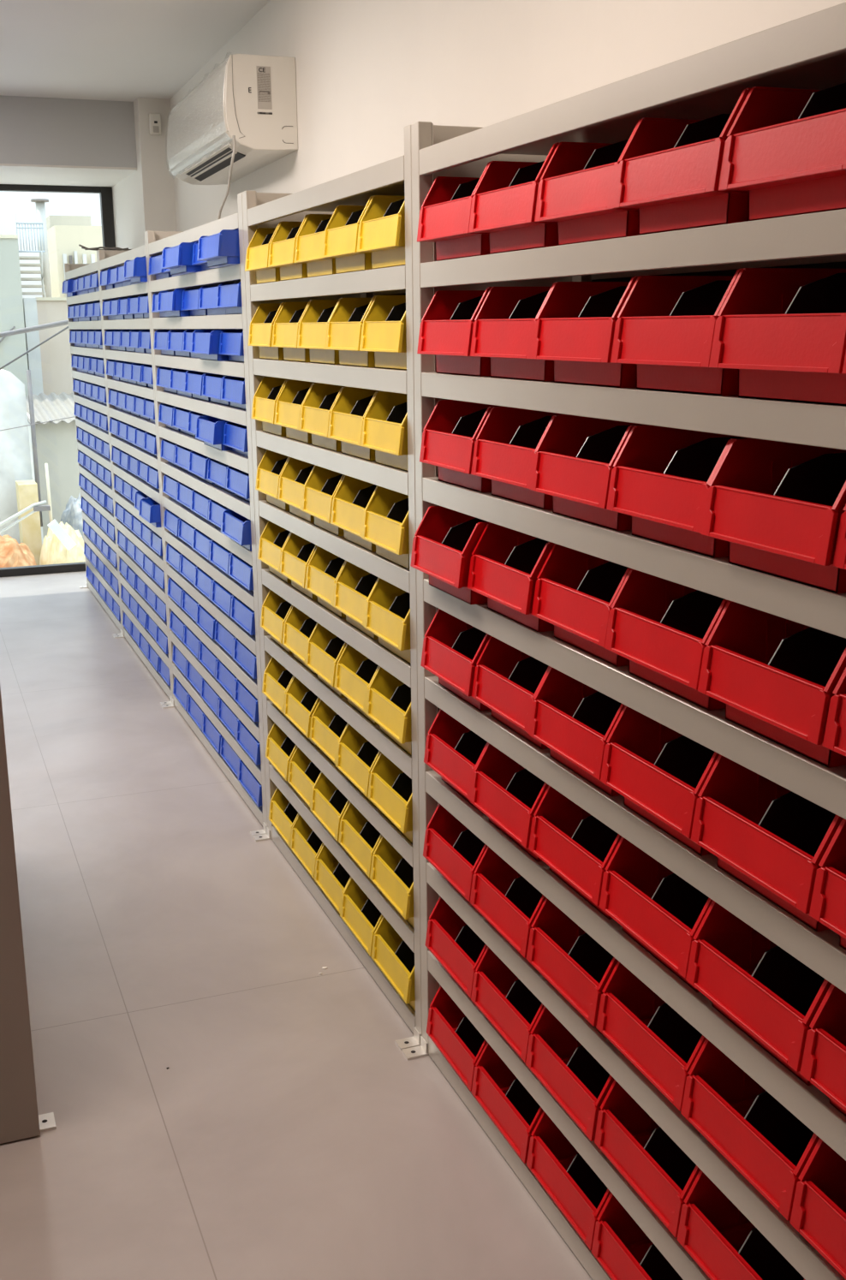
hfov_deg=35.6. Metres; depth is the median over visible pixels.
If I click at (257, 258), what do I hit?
storage bin
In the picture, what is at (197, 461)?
storage bin
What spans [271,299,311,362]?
storage bin
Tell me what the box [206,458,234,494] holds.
storage bin
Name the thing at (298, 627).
storage bin
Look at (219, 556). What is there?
storage bin
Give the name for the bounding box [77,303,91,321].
storage bin
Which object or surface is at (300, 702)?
storage bin
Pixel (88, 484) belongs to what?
storage bin
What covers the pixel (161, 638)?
storage bin
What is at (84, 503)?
storage bin
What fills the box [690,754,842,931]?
storage bin
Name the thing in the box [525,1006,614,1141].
storage bin
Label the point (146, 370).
storage bin
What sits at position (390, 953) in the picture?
storage bin
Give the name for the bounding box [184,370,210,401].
storage bin
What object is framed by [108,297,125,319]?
storage bin
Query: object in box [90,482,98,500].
storage bin
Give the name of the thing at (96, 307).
storage bin
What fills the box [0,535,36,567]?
heap
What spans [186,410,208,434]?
storage bin
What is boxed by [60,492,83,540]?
debris pile
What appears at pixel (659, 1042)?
storage bin
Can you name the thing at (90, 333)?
storage bin
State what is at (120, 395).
storage bin
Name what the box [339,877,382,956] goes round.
storage bin
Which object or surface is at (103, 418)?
storage bin
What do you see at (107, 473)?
storage bin
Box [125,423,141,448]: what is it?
storage bin
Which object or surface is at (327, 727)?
storage bin
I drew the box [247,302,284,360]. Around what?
storage bin
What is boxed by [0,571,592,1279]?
floor
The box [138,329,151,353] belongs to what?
storage bin
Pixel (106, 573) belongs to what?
storage bin
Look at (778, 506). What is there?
storage bin
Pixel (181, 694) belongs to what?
storage bin
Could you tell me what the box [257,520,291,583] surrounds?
storage bin
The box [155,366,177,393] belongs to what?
storage bin
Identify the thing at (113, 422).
storage bin
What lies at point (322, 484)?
storage bin
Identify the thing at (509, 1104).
storage bin
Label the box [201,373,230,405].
storage bin
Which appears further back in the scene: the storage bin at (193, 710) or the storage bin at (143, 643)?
the storage bin at (143, 643)
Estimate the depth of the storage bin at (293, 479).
3.54 m
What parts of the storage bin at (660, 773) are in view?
panel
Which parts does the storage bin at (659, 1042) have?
panel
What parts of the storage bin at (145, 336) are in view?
panel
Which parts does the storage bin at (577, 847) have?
panel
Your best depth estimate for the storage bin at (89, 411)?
7.36 m
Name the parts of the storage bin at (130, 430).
panel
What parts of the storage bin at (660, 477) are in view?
panel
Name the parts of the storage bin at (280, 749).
panel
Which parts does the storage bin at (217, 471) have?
panel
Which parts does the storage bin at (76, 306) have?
panel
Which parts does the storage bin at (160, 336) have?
panel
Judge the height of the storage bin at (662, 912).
0.153 m
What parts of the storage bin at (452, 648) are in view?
panel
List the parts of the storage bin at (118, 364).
panel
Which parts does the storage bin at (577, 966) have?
panel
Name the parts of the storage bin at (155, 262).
panel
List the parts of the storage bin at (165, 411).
panel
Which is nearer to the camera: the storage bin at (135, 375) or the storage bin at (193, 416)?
the storage bin at (193, 416)
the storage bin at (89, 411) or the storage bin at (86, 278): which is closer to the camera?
the storage bin at (86, 278)
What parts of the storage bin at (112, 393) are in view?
panel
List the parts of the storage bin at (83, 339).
panel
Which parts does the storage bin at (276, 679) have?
panel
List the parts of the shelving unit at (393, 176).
foot plate, shelf, shelf, shelf, shelf, shelf, shelf, shelf, shelf, shelf, shelf, panel, foot plate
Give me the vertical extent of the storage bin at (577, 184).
0.153 m
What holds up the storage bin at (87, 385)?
on the shelving unit at (72, 270)
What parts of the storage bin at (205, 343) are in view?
panel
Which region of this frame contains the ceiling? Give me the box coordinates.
[0,0,269,101]
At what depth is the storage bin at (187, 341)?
4.65 m
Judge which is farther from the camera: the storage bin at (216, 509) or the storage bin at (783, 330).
the storage bin at (216, 509)
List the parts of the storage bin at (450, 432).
panel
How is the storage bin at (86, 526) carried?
on the shelving unit at (72, 270)
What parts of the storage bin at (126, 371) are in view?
panel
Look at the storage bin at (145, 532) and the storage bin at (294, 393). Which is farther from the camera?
the storage bin at (145, 532)
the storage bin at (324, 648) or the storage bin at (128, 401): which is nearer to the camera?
the storage bin at (324, 648)
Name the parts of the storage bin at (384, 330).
panel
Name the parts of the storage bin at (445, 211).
panel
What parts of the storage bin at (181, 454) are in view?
panel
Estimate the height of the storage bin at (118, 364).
0.095 m
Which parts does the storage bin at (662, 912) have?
panel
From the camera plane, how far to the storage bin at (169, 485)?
5.25 m
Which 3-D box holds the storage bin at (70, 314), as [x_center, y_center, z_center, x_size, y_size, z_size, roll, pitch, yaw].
[-1.912,-1.927,7.752,0.317,0.095,0.268,-6,14,-20]
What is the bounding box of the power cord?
[217,135,236,219]
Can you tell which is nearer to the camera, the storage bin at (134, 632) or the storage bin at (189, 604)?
the storage bin at (189, 604)
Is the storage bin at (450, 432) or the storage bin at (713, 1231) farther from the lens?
the storage bin at (450, 432)
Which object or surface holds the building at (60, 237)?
on the ground
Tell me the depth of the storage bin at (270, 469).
3.76 m
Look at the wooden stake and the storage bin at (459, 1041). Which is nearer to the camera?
the storage bin at (459, 1041)
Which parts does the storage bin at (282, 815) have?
panel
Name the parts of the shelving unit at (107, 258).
foot plate, shelf, shelf, shelf, shelf, shelf, shelf, shelf, shelf, shelf, shelf, shelf, shelf, shelf, shelf, foot plate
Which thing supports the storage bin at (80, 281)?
on the shelving unit at (72, 270)
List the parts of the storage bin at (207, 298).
panel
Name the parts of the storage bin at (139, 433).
panel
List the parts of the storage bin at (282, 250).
panel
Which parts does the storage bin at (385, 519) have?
panel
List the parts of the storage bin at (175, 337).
panel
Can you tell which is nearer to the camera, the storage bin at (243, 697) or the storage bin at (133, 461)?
the storage bin at (243, 697)
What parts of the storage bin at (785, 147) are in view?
panel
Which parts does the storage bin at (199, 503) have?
panel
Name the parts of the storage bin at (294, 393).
panel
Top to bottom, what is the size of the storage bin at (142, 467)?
0.095 m
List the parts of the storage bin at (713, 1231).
panel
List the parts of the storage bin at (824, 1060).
panel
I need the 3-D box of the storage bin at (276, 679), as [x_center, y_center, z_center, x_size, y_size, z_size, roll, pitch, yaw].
[-0.278,0.128,3.933,0.353,0.153,0.244,-6,14,-20]
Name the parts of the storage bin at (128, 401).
panel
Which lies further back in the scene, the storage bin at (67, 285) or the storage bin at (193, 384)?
the storage bin at (67, 285)
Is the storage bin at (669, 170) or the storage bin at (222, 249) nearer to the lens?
the storage bin at (669, 170)
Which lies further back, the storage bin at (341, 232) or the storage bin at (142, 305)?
the storage bin at (142, 305)
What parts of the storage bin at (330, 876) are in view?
panel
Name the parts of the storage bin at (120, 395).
panel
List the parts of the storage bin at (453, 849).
panel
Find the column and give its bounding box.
[112,97,176,250]
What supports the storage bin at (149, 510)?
on the shelving unit at (107, 258)
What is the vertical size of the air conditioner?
0.344 m
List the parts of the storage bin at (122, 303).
panel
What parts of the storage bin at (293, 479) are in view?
panel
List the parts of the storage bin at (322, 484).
panel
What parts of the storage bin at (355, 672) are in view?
panel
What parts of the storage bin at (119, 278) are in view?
panel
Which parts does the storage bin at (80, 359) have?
panel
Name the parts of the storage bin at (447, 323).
panel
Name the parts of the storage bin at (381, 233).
panel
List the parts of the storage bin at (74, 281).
panel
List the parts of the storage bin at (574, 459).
panel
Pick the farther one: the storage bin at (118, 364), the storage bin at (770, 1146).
the storage bin at (118, 364)
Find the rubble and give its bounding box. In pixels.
[39,521,85,565]
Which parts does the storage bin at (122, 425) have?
panel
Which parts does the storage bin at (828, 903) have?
panel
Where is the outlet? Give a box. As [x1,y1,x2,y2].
[186,147,245,181]
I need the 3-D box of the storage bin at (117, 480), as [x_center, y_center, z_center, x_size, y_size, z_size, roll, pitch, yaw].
[-1.375,-0.784,6.619,0.316,0.095,0.254,-6,14,-20]
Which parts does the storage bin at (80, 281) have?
panel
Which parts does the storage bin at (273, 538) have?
panel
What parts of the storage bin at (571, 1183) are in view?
panel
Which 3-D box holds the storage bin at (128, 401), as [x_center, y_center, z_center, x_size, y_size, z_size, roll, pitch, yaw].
[-1.192,-1.087,6.046,0.316,0.095,0.254,-6,14,-20]
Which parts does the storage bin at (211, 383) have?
panel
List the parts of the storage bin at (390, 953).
panel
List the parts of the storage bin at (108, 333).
panel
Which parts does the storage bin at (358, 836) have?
panel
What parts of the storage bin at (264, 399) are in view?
panel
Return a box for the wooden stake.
[44,463,53,522]
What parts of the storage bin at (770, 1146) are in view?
panel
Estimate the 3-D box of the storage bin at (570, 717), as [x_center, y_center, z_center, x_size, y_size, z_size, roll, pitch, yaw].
[0.388,0.129,2.144,0.357,0.153,0.246,-6,14,-20]
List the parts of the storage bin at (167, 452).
panel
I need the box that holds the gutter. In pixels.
[0,500,50,533]
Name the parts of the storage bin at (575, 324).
panel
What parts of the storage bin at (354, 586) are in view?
panel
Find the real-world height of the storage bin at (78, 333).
0.095 m
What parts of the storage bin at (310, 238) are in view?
panel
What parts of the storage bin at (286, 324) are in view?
panel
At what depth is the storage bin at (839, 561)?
1.42 m
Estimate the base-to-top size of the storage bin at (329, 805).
0.153 m
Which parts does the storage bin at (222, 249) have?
panel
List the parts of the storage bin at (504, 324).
panel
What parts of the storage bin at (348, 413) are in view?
panel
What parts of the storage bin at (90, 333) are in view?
panel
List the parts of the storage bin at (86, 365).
panel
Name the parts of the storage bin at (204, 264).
panel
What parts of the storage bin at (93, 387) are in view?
panel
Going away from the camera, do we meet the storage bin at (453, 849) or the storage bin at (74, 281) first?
the storage bin at (453, 849)
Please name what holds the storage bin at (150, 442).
on the shelving unit at (107, 258)
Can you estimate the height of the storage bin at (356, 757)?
0.153 m
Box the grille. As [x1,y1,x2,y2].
[153,125,159,132]
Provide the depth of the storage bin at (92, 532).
7.76 m
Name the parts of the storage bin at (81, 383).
panel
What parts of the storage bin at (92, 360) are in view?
panel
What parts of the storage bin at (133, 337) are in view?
panel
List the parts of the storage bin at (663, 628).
panel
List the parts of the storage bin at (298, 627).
panel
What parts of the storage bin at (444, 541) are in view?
panel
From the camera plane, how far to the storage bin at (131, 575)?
6.44 m
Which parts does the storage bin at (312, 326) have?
panel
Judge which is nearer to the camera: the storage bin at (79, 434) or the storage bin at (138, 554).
the storage bin at (138, 554)
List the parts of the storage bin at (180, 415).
panel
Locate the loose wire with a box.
[78,244,130,250]
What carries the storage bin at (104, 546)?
on the shelving unit at (72, 270)
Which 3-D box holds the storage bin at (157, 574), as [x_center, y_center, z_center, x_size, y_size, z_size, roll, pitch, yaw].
[-0.998,-0.285,5.739,0.316,0.095,0.254,-6,14,-20]
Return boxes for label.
[257,72,270,101]
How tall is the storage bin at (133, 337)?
0.095 m
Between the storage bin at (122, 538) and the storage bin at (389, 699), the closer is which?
the storage bin at (389, 699)
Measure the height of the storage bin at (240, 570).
0.095 m
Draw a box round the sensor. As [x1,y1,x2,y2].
[148,113,161,135]
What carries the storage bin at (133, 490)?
on the shelving unit at (107, 258)
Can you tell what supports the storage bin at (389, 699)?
on the shelving unit at (393, 176)
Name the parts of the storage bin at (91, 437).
panel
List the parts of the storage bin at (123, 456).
panel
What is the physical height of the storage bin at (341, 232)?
0.153 m
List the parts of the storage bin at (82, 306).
panel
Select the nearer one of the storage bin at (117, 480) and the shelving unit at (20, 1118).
the shelving unit at (20, 1118)
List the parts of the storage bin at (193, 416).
panel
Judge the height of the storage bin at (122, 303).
0.095 m
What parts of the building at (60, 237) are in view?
balcony railing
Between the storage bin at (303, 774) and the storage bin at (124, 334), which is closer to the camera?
the storage bin at (303, 774)
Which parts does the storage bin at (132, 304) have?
panel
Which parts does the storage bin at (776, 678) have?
panel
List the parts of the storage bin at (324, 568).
panel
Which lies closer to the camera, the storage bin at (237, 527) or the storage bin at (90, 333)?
the storage bin at (237, 527)
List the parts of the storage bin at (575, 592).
panel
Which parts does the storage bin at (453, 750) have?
panel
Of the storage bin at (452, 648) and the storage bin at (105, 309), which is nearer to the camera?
the storage bin at (452, 648)
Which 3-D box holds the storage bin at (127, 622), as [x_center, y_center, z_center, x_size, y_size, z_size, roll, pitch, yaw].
[-1.368,-0.094,6.785,0.316,0.095,0.254,-6,14,-20]
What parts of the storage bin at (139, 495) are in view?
panel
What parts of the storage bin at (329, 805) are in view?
panel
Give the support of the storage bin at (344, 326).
on the shelving unit at (393, 176)
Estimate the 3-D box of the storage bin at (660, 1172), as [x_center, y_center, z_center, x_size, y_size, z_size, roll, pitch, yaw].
[0.487,0.780,2.062,0.357,0.153,0.246,-6,14,-20]
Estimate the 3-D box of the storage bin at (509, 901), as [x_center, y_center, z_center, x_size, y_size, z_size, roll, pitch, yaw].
[0.301,0.474,2.466,0.357,0.153,0.246,-6,14,-20]
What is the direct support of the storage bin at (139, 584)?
on the shelving unit at (107, 258)
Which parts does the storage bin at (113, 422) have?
panel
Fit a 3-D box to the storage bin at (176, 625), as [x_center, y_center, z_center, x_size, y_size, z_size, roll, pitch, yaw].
[-0.858,-0.062,5.413,0.317,0.095,0.287,-6,14,-20]
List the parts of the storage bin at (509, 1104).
panel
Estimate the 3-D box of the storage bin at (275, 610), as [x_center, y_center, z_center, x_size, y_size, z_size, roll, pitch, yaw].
[-0.279,-0.072,3.885,0.353,0.153,0.244,-6,14,-20]
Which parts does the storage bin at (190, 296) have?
panel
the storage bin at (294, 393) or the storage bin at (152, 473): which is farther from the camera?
the storage bin at (152, 473)
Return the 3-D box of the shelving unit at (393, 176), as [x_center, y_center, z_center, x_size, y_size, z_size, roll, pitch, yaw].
[-0.105,-0.195,3.401,0.423,1.946,1.363,-6,14,-20]
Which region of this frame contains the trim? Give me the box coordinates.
[0,163,136,187]
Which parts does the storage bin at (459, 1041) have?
panel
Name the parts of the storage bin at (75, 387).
panel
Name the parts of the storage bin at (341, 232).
panel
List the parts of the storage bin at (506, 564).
panel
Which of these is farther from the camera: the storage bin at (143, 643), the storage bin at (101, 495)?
the storage bin at (101, 495)
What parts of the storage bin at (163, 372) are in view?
panel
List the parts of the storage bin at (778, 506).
panel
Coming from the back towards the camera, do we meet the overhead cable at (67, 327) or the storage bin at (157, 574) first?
the overhead cable at (67, 327)
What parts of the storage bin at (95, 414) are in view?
panel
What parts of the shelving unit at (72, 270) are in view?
shelf, shelf, shelf, shelf, shelf, shelf, shelf, shelf, shelf, shelf, shelf, shelf, shelf, shelf, foot plate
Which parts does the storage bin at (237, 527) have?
panel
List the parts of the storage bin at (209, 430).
panel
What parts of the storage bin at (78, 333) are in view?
panel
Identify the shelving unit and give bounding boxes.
[0,686,56,1143]
[64,250,122,636]
[97,231,172,705]
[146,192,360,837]
[241,124,422,1050]
[401,1,845,1279]
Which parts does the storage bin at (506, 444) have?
panel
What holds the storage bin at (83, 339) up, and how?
on the shelving unit at (72, 270)
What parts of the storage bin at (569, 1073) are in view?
panel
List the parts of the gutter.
rail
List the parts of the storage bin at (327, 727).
panel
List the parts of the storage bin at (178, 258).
panel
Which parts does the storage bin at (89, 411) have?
panel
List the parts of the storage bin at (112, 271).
panel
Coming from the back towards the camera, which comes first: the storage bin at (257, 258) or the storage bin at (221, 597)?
the storage bin at (221, 597)
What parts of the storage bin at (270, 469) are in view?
panel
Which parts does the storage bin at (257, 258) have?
panel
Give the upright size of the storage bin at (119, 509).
0.095 m
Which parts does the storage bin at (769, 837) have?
panel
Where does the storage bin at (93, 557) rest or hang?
on the shelving unit at (72, 270)
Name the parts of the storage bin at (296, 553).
panel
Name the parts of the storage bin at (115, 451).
panel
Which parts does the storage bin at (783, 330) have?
panel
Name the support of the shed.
on the terrace
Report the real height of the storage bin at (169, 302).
0.095 m
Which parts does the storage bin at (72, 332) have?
panel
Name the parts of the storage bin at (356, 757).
panel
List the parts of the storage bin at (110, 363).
panel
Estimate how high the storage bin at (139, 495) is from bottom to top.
0.095 m
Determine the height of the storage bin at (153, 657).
0.095 m
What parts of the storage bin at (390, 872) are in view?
panel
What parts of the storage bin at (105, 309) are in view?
panel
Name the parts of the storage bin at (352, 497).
panel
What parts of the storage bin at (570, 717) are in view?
panel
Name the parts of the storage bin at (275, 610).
panel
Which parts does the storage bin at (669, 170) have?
panel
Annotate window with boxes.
[0,184,115,577]
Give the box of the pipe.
[0,319,68,337]
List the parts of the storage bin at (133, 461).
panel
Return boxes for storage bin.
[62,279,77,297]
[67,305,78,321]
[69,329,79,346]
[71,279,82,295]
[71,354,82,371]
[72,378,83,396]
[73,304,83,321]
[73,402,85,421]
[74,329,86,347]
[76,275,88,294]
[76,355,88,373]
[76,426,83,440]
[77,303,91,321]
[77,450,85,465]
[78,380,89,398]
[78,473,86,489]
[79,404,90,423]
[80,329,92,347]
[80,496,88,513]
[81,429,93,449]
[82,356,95,375]
[83,273,95,292]
[83,381,95,400]
[83,454,90,470]
[83,519,89,536]
[83,542,91,560]
[84,478,92,494]
[85,302,98,321]
[85,407,97,427]
[86,329,99,348]
[86,502,94,519]
[86,565,93,583]
[87,433,97,452]
[88,526,95,544]
[89,273,99,291]
[89,357,101,375]
[89,383,102,403]
[89,458,97,475]
[89,549,97,568]
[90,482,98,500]
[92,302,101,320]
[92,410,104,430]
[92,573,99,590]
[93,329,102,349]
[93,507,101,525]
[94,436,106,457]
[95,357,104,376]
[95,462,104,480]
[95,532,102,550]
[96,385,106,404]
[96,488,106,506]
[96,556,104,575]
[97,581,106,601]
[98,412,108,433]
[99,267,114,289]
[99,513,107,532]
[101,300,115,320]
[101,440,110,459]
[101,539,109,559]
[102,467,112,487]
[102,565,111,584]
[104,329,117,350]
[104,589,113,609]
[105,494,113,513]
[106,359,119,380]
[106,520,115,541]
[107,267,122,287]
[107,388,122,410]
[107,546,117,567]
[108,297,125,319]
[108,417,123,440]
[109,572,119,594]
[111,329,126,351]
[111,446,123,468]
[111,598,120,620]
[113,360,128,382]
[113,474,123,494]
[114,502,124,522]
[115,265,130,286]
[115,390,130,413]
[117,420,131,444]
[117,529,126,551]
[118,297,134,319]
[119,329,135,351]
[119,450,133,474]
[119,558,128,577]
[120,584,130,607]
[121,361,136,384]
[121,479,131,500]
[122,508,132,529]
[122,612,131,635]
[123,256,147,283]
[124,392,140,416]
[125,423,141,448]
[125,537,135,559]
[125,565,136,589]
[127,297,143,318]
[127,455,143,480]
[128,329,146,352]
[128,594,138,616]
[130,363,148,386]
[130,485,139,503]
[130,515,142,537]
[130,622,140,645]
[132,395,149,420]
[133,428,150,453]
[133,545,144,567]
[134,490,148,510]
[135,575,146,599]
[136,295,148,318]
[136,459,148,482]
[136,603,148,629]
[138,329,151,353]
[138,497,160,527]
[138,632,148,657]
[139,522,152,546]
[141,364,153,387]
[142,398,154,422]
[142,553,154,578]
[143,432,157,457]
[144,584,156,608]
[146,464,159,490]
[146,614,157,640]
[147,643,160,671]
[148,255,172,279]
[149,530,162,556]
[151,292,165,317]
[152,562,165,589]
[153,329,178,356]
[154,595,166,621]
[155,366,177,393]
[155,625,168,654]
[156,289,190,317]
[158,402,180,431]
[158,657,170,685]
[160,242,201,274]
[160,438,182,468]
[162,474,180,503]
[163,268,180,276]
[163,508,180,536]
[165,542,182,571]
[166,329,195,357]
[166,577,184,607]
[169,368,192,397]
[169,611,185,642]
[172,406,195,436]
[172,644,188,676]
[172,677,189,710]
[173,444,196,476]
[176,482,193,509]
[178,517,195,547]
[178,554,196,584]
[181,286,207,315]
[181,589,198,622]
[182,329,214,357]
[183,625,201,659]
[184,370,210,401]
[185,660,202,694]
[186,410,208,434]
[186,694,204,731]
[188,450,215,484]
[190,329,236,361]
[190,489,213,523]
[191,241,215,271]
[191,528,212,559]
[194,565,214,600]
[195,416,232,450]
[196,229,239,267]
[196,603,216,639]
[198,285,226,315]
[198,641,218,677]
[200,678,220,715]
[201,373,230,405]
[202,714,221,753]
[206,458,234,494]
[207,499,229,528]
[208,539,232,574]
[210,579,233,616]
[214,619,236,657]
[214,659,237,698]
[215,281,242,314]
[217,697,238,738]
[218,329,244,362]
[220,375,245,410]
[220,509,251,551]
[220,735,240,777]
[222,421,248,456]
[225,465,250,502]
[228,553,253,592]
[230,595,255,636]
[232,637,256,678]
[233,678,259,722]
[235,719,261,764]
[237,759,262,806]
[244,221,280,284]
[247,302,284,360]
[250,376,292,436]
[255,449,289,511]
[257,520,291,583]
[259,589,292,654]
[261,656,294,722]
[265,722,297,788]
[267,214,308,280]
[268,787,298,846]
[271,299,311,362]
[273,380,319,443]
[277,457,315,522]
[279,532,317,599]
[282,605,317,674]
[283,676,320,747]
[287,746,321,807]
[290,814,323,879]
[293,214,335,277]
[297,297,340,364]
[298,383,346,452]
[301,465,344,535]
[304,546,345,618]
[305,623,346,697]
[309,699,347,765]
[309,771,349,846]
[314,844,351,913]
[321,195,373,273]
[325,295,376,367]
[327,386,381,461]
[330,475,378,551]
[333,560,378,639]
[333,643,379,724]
[335,723,381,807]
[338,801,381,877]
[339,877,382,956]
[356,195,405,269]
[359,295,406,370]
[360,391,408,471]
[361,486,409,570]
[363,577,410,664]
[365,666,411,756]
[367,752,412,844]
[369,835,414,928]
[371,916,415,1012]
[410,506,488,604]
[416,161,489,261]
[416,286,492,376]
[419,399,500,492]
[420,608,490,710]
[422,803,487,902]
[423,708,488,813]
[425,896,487,998]
[426,985,487,1091]
[467,522,553,631]
[468,142,559,254]
[470,281,555,381]
[470,406,568,509]
[470,742,548,861]
[470,845,545,958]
[470,946,544,1062]
[471,636,550,749]
[471,1042,543,1163]
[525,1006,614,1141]
[526,897,618,1037]
[526,1110,610,1250]
[528,666,625,796]
[528,785,621,919]
[529,415,648,530]
[530,275,638,387]
[531,543,631,666]
[534,119,640,245]
[591,1191,683,1279]
[594,1079,700,1237]
[596,961,706,1111]
[598,836,712,992]
[600,705,719,855]
[604,568,729,710]
[606,425,750,557]
[610,268,742,395]
[612,87,750,235]
[676,1169,805,1279]
[680,1038,819,1221]
[685,899,831,1085]
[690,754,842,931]
[697,601,845,767]
[700,438,845,593]
[708,267,845,405]
[718,82,845,220]
[789,1137,845,1279]
[799,983,845,1116]
[809,818,845,949]
[822,667,845,756]
[832,504,845,569]
[841,351,845,374]
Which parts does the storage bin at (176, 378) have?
panel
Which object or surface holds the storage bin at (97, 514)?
on the shelving unit at (72, 270)
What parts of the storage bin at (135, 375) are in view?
panel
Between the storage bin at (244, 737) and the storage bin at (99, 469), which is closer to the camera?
the storage bin at (244, 737)
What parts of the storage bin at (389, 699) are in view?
panel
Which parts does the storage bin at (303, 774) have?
panel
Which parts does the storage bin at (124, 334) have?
panel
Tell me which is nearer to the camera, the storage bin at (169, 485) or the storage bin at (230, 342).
the storage bin at (230, 342)
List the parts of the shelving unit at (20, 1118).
foot plate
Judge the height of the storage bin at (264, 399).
0.153 m
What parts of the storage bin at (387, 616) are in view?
panel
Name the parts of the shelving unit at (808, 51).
foot plate, shelf, shelf, shelf, shelf, shelf, shelf, shelf, shelf, shelf, shelf, panel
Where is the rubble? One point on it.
(53, 551)
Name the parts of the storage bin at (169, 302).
panel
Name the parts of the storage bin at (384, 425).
panel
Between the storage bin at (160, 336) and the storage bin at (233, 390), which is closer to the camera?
the storage bin at (233, 390)
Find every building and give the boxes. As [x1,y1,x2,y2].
[0,234,28,395]
[12,198,102,395]
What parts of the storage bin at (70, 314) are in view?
panel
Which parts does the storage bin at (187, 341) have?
panel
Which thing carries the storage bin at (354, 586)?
on the shelving unit at (393, 176)
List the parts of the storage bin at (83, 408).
panel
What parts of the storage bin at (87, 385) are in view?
panel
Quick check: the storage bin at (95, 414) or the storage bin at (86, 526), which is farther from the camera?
the storage bin at (86, 526)
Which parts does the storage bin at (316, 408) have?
panel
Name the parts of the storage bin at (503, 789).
panel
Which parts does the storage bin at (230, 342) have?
panel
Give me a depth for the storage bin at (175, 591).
5.33 m
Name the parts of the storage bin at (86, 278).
panel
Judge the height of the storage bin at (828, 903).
0.153 m
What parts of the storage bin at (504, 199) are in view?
panel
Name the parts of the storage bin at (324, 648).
panel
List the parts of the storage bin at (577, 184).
panel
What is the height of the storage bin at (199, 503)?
0.095 m
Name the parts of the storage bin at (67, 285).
panel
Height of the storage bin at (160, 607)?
0.095 m
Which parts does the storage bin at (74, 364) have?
panel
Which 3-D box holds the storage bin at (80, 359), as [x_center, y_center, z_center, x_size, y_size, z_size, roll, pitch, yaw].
[-1.812,-1.592,7.569,0.317,0.095,0.268,-6,14,-20]
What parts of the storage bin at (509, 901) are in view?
panel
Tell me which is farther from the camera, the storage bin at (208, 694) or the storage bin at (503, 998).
the storage bin at (208, 694)
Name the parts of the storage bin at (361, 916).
panel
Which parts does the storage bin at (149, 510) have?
panel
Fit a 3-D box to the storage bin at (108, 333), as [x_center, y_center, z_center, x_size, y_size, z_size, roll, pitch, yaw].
[-1.384,-1.474,6.453,0.316,0.095,0.254,-6,14,-20]
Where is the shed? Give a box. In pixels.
[25,392,80,545]
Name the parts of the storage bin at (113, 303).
panel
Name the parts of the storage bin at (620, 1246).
panel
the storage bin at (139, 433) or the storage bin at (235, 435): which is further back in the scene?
the storage bin at (139, 433)
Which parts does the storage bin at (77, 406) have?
panel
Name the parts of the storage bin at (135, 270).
panel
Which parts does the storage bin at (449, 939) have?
panel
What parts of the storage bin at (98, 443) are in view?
panel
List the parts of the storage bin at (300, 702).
panel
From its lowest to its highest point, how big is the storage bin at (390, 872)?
0.153 m
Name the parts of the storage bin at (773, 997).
panel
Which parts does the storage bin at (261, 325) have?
panel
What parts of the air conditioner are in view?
panel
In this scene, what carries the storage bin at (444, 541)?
on the shelving unit at (808, 51)
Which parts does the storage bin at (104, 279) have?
panel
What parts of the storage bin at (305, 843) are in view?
panel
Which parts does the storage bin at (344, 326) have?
panel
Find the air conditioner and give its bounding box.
[166,53,297,184]
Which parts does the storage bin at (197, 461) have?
panel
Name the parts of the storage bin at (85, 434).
panel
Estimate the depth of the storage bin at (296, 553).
3.57 m
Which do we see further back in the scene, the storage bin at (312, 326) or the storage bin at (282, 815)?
the storage bin at (282, 815)
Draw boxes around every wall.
[0,95,136,167]
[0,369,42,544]
[15,479,41,565]
[169,0,845,231]
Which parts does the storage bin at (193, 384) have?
panel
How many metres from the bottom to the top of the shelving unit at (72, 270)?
1.946 m
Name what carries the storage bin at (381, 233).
on the shelving unit at (393, 176)
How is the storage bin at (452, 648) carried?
on the shelving unit at (808, 51)
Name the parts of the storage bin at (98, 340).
panel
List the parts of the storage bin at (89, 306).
panel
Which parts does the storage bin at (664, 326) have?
panel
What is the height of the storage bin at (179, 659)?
0.095 m
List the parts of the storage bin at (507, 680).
panel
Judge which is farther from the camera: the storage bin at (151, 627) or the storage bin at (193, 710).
the storage bin at (151, 627)
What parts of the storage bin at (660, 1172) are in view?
panel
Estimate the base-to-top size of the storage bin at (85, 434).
0.095 m
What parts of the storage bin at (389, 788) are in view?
panel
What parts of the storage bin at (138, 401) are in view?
panel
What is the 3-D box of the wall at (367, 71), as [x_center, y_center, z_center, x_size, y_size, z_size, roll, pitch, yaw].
[0.480,-0.526,2.925,0.250,2.800,10.308,-5,14,-19]
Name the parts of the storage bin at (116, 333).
panel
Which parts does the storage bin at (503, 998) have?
panel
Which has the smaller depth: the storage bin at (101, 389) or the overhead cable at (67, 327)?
the storage bin at (101, 389)
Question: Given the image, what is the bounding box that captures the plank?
[47,519,76,550]
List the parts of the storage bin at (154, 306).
panel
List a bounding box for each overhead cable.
[0,326,68,369]
[0,416,75,430]

